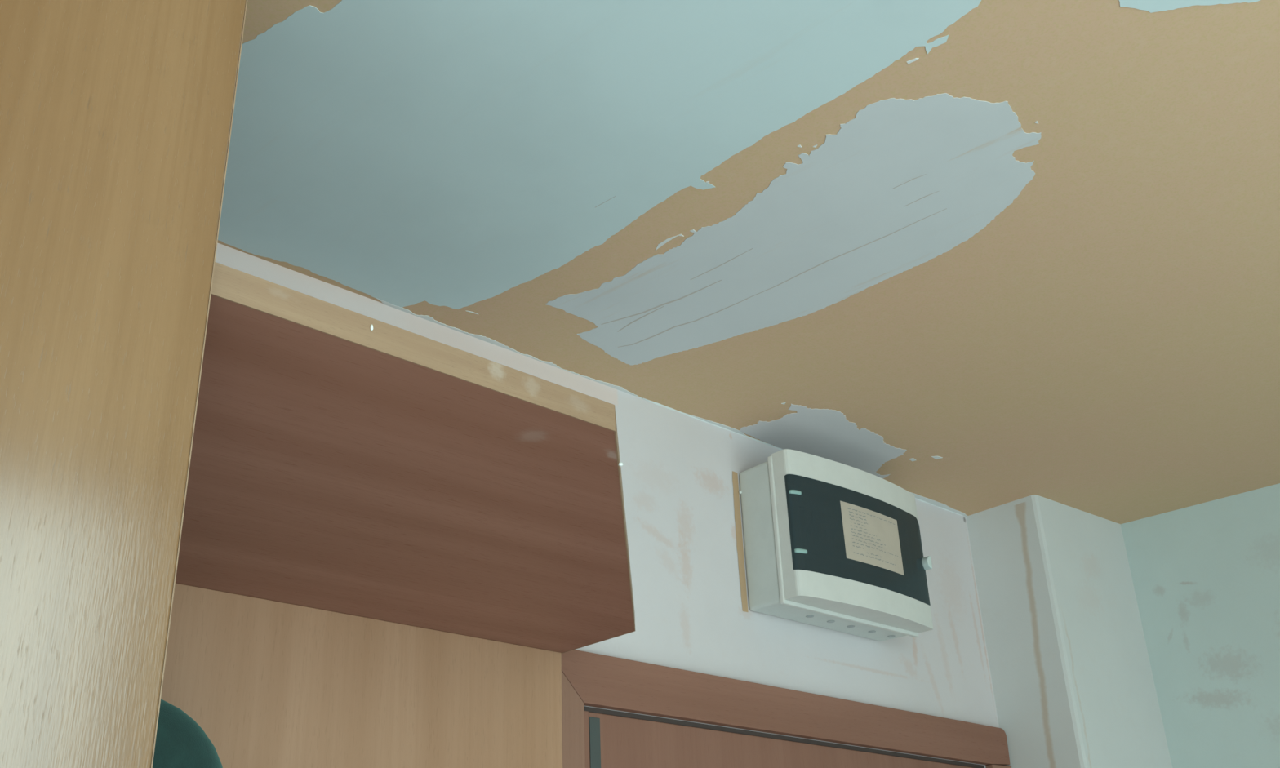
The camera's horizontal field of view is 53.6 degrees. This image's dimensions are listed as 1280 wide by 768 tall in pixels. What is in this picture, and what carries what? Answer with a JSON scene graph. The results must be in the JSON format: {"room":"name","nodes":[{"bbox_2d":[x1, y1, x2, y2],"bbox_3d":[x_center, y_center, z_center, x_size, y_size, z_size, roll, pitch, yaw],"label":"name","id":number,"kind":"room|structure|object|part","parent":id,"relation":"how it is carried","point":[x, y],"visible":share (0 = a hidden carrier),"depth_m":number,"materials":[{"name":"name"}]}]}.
{"room":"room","nodes":[
{"label":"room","id":0,"kind":"room"},
{"bbox_2d":[215,243,999,767],"bbox_3d":[-0.238,1.091,1.268,3.750,2.549,0.103,21,-34,-39],"label":"wall","id":1,"kind":"structure","parent":0,"point":[680,471],"depth_m":2.02,"materials":[{"name":"white paint"}]},
{"bbox_2d":[160,262,635,767],"bbox_3d":[-0.153,1.045,0.813,0.793,2.031,0.604,21,-34,-39],"label":"cabinet","id":2,"kind":"object","parent":1,"relation":"attached to","point":[395,541],"visible":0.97,"depth_m":1.26,"materials":[{"name":"laminate"}]},
{"bbox_2d":[152,698,222,767],"bbox_3d":[-0.461,0.694,0.959,0.322,0.914,0.182,21,-34,-39],"label":"jacket","id":3,"kind":"object","parent":2,"relation":"hanging from","point":[181,742],"visible":0.15,"depth_m":1.11,"materials":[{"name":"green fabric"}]},
{"bbox_3d":[-0.357,1.154,0.996,0.788,2.007,0.016,21,-34,-39],"label":"panel","id":4,"kind":"part","parent":2,"relation":"part of","materials":[{"name":"laminate"}]},
{"bbox_2d":[175,294,634,653],"bbox_3d":[-0.193,0.141,1.247,0.792,0.023,0.601,21,-34,-39],"label":"shelf","id":5,"kind":"object","parent":2,"relation":"attached to","point":[348,468],"depth_m":1.12,"materials":[{"name":"laminate"}]},
{"bbox_2d":[561,649,1011,767],"bbox_3d":[0.296,1.465,1.601,1.126,2.120,0.156,21,-34,-39],"label":"door","id":6,"kind":"structure","parent":1,"relation":"in","point":[593,737],"depth_m":1.89,"materials":[{"name":"brown wood"}]},
{"bbox_3d":[-0.067,1.312,1.248,0.070,2.120,0.015,21,-34,-39],"label":"casing","id":7,"kind":"part","parent":6,"relation":"part of","materials":[{"name":"brown wood"}]},
{"bbox_3d":[0.280,1.507,1.605,0.992,2.051,0.100,21,-34,-39],"label":"frame","id":8,"kind":"part","parent":6,"relation":"part of","materials":[{"name":"brown wood"}]},
{"bbox_3d":[0.703,1.630,1.903,0.066,2.052,0.015,21,-34,-39],"label":"casing","id":9,"kind":"part","parent":6,"relation":"part of","materials":[{"name":"brown wood"}]},
{"bbox_2d":[738,448,933,641],"bbox_3d":[0.338,0.280,2.136,0.358,0.250,0.126,21,-34,-39],"label":"box","id":10,"kind":"object","parent":1,"relation":"attached to","point":[830,544],"visible":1,"depth_m":2.06,"materials":[{"name":"white plastic"}]},
{"bbox_3d":[0.373,0.261,2.104,0.353,0.158,0.022,20,-33,-38],"label":"lid","id":11,"kind":"part","parent":10,"relation":"part of","materials":[{"name":"grey plastic"}]},
{"bbox_2d":[217,0,1279,524],"bbox_3d":[0.411,-0.488,1.122,3.850,0.121,2.250,21,-34,-39],"label":"ceiling","id":12,"kind":"structure","parent":0,"point":[967,257],"depth_m":1.53,"materials":[{"name":"paint"}]},
{"bbox_2d":[965,494,1172,767],"bbox_3d":[0.887,1.431,2.078,0.314,2.549,0.177,21,-34,-39],"label":"pillar","id":13,"kind":"structure","parent":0,"point":[1073,686],"depth_m":2.44,"materials":[{"name":"paint"}]},
{"bbox_2d":[1120,483,1279,767],"bbox_3d":[1.747,1.196,1.663,0.312,2.549,2.050,21,-34,-39],"label":"wall","id":14,"kind":"structure","parent":0,"point":[1206,576],"depth_m":2.48,"materials":[{"name":"paint"}]},
{"bbox_3d":[0.531,1.915,-0.011,3.700,0.100,2.050,21,-34,-39],"label":"floor","id":15,"kind":"structure","parent":0,"visible":0},
{"bbox_2d":[0,0,247,767],"bbox_3d":[-0.881,0.644,0.224,1.214,2.500,0.663,21,-34,-39],"label":"wardrobe","id":16,"kind":"object","parent":15,"relation":"on","point":[116,116],"visible":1,"depth_m":0.71,"materials":[{"name":"laminate"}]}
]}

